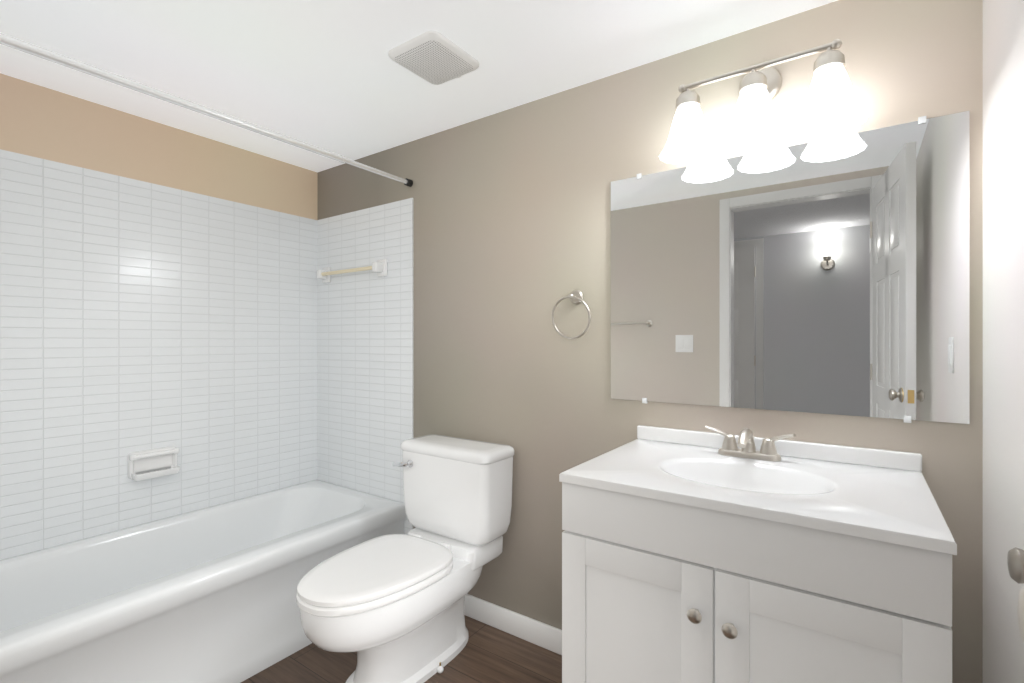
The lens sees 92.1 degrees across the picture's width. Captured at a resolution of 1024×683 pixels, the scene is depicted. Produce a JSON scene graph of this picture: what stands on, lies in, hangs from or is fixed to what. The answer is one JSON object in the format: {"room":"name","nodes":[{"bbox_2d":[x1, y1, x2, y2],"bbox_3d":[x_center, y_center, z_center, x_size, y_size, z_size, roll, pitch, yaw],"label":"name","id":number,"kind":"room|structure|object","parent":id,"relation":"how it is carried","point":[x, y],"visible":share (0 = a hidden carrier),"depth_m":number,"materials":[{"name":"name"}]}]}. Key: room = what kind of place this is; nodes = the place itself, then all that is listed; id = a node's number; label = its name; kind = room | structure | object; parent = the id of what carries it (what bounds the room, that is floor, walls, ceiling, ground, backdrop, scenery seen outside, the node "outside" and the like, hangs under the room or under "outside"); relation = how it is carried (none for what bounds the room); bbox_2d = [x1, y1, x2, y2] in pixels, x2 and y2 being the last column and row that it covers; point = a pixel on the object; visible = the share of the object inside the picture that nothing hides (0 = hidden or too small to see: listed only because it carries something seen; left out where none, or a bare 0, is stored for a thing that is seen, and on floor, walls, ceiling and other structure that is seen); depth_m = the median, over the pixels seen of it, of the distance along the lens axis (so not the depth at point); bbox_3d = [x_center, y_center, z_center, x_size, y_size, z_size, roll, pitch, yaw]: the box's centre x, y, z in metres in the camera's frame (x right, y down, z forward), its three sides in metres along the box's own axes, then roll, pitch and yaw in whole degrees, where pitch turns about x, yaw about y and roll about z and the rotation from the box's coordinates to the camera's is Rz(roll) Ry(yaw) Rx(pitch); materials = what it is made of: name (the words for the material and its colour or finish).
{"room":"bathroom","nodes":[
{"label":"bathroom","id":0,"kind":"room"},
{"bbox_2d":[0,73,317,219],"bbox_3d":[-1.669,0.119,2.069,0.100,2.150,1.840,0,0,35],"label":"wall","id":1,"kind":"structure","parent":0,"point":[38,121],"depth_m":2.11,"materials":[{"name":"beige paint"}]},
{"bbox_2d":[0,149,316,559],"bbox_3d":[-1.596,0.256,2.079,0.008,1.877,1.740,0,0,35],"label":"tile","id":2,"kind":"structure","parent":1,"relation":"attached to","point":[137,315],"depth_m":2.10,"materials":[{"name":"white tile"}]},
{"bbox_2d":[128,446,179,480],"bbox_3d":[-1.525,0.522,2.115,0.066,0.116,0.180,0,0,35],"label":"soap dish","id":3,"kind":"object","parent":2,"relation":"attached to","point":[150,463],"visible":1,"depth_m":2.11,"materials":[{"name":"white ceramic"}]},
{"bbox_2d":[241,615,561,682],"bbox_3d":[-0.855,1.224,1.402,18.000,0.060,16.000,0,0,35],"label":"floor","id":4,"kind":"structure","parent":0,"point":[488,654],"depth_m":1.83,"materials":[{"name":"wood"}]},
{"bbox_2d":[0,480,406,682],"bbox_3d":[-1.291,0.984,1.866,0.731,0.420,1.718,0,0,35],"label":"bathtub","id":5,"kind":"object","parent":4,"relation":"on","point":[206,595],"visible":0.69,"depth_m":1.78,"materials":[{"name":"white ceramic"}]},
{"bbox_2d":[296,434,513,682],"bbox_3d":[-0.407,0.805,1.820,0.522,0.783,0.794,0,0,35],"label":"toilet","id":6,"kind":"object","parent":4,"relation":"on","point":[388,608],"visible":0.98,"depth_m":1.78,"materials":[{"name":"white ceramic"}]},
{"bbox_2d":[559,425,956,682],"bbox_3d":[0.583,0.720,1.257,0.757,0.947,0.581,0,0,35],"label":"bathroom vanity","id":7,"kind":"object","parent":4,"relation":"on","point":[745,555],"visible":1,"depth_m":1.06,"materials":[{"name":"white wood"}]},
{"bbox_2d":[0,0,837,171],"bbox_3d":[-0.471,-0.986,1.292,2.955,0.060,1.940,0,0,35],"label":"ceiling","id":8,"kind":"structure","parent":0,"point":[330,76],"depth_m":1.64,"materials":[{"name":"paint"}]},
{"bbox_2d":[388,30,478,84],"bbox_3d":[-0.260,-0.942,1.671,0.224,0.028,0.248,0,0,35],"label":"ceiling vent","id":9,"kind":"object","parent":8,"relation":"in","point":[434,57],"visible":0.98,"depth_m":1.63,"materials":[{"name":"white plastic"}]},
{"bbox_2d":[318,0,982,682],"bbox_3d":[0.057,0.119,2.045,2.955,2.150,0.100,0,0,35],"label":"wall","id":10,"kind":"structure","parent":0,"point":[512,226],"depth_m":1.85,"materials":[{"name":"beige paint"}]},
{"bbox_2d":[317,198,412,534],"bbox_3d":[-0.784,0.256,2.568,0.762,1.877,0.008,0,0,35],"label":"tile","id":11,"kind":"structure","parent":10,"relation":"attached to","point":[364,374],"depth_m":2.54,"materials":[{"name":"white tile"}]},
{"bbox_2d":[317,259,386,282],"bbox_3d":[-0.848,-0.366,2.571,0.528,0.084,0.060,0,0,35],"label":"towel rail","id":12,"kind":"object","parent":11,"relation":"attached to","point":[379,267],"visible":1,"depth_m":2.51,"materials":[{"name":"white ceramic"}]},
{"bbox_2d":[464,594,561,654],"bbox_3d":[-0.017,1.148,2.028,1.111,0.092,0.013,0,0,35],"label":"baseboard","id":13,"kind":"structure","parent":10,"relation":"attached to","point":[539,633],"depth_m":2.00,"materials":[{"name":"white wood"}]},
{"bbox_2d":[552,290,590,338],"bbox_3d":[0.225,-0.101,1.826,0.161,0.185,0.061,0,0,35],"label":"towel ring","id":14,"kind":"object","parent":10,"relation":"attached to","point":[575,296],"visible":1,"depth_m":1.83,"materials":[{"name":"silver metal"}]},
{"bbox_2d":[659,39,868,163],"bbox_3d":[0.692,-0.699,1.410,0.530,0.261,0.207,0,0,35],"label":"sconce","id":15,"kind":"object","parent":10,"relation":"attached to","point":[832,106],"visible":1,"depth_m":1.36,"materials":[{"name":"white glass"}]},
{"bbox_2d":[611,111,969,423],"bbox_3d":[0.743,-0.183,1.495,0.950,0.791,0.010,0,0,35],"label":"mirror","id":16,"kind":"object","parent":10,"relation":"attached to","point":[829,276],"visible":1,"depth_m":1.42,"materials":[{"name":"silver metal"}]},
{"bbox_2d":[983,0,1023,682],"bbox_3d":[0.670,0.119,0.432,0.100,2.150,1.840,0,0,35],"label":"wall","id":17,"kind":"structure","parent":0,"point":[1003,292],"depth_m":1.05,"materials":[{"name":"beige paint"}]},
{"bbox_2d":[1007,547,1023,583],"bbox_3d":[0.787,0.341,0.741,0.062,0.054,0.054,0,0,35],"label":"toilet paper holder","id":18,"kind":"object","parent":17,"relation":"attached to","point":[1015,559],"visible":1,"depth_m":0.74,"materials":[{"name":"metal"}]},
{"bbox_2d":[1017,587,1023,641],"bbox_3d":[0.283,0.176,0.156,0.176,2.020,0.718,0,0,35],"label":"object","id":19,"kind":"structure","parent":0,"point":[1020,611],"depth_m":0.41,"materials":[{"name":"white"}]},
{"bbox_3d":[-1.381,0.119,0.806,1.820,2.150,0.100,0,0,35],"label":"wall","id":20,"kind":"structure","parent":0,"visible":0},
{"bbox_2d":[0,33,412,186],"bbox_3d":[-0.983,-0.756,1.650,0.033,0.033,1.739,0,0,35],"label":"rail","id":21,"kind":"object","parent":20,"relation":"attached to","point":[26,47],"visible":0.98,"depth_m":1.53,"materials":[{"name":"silver metal"}]}
]}

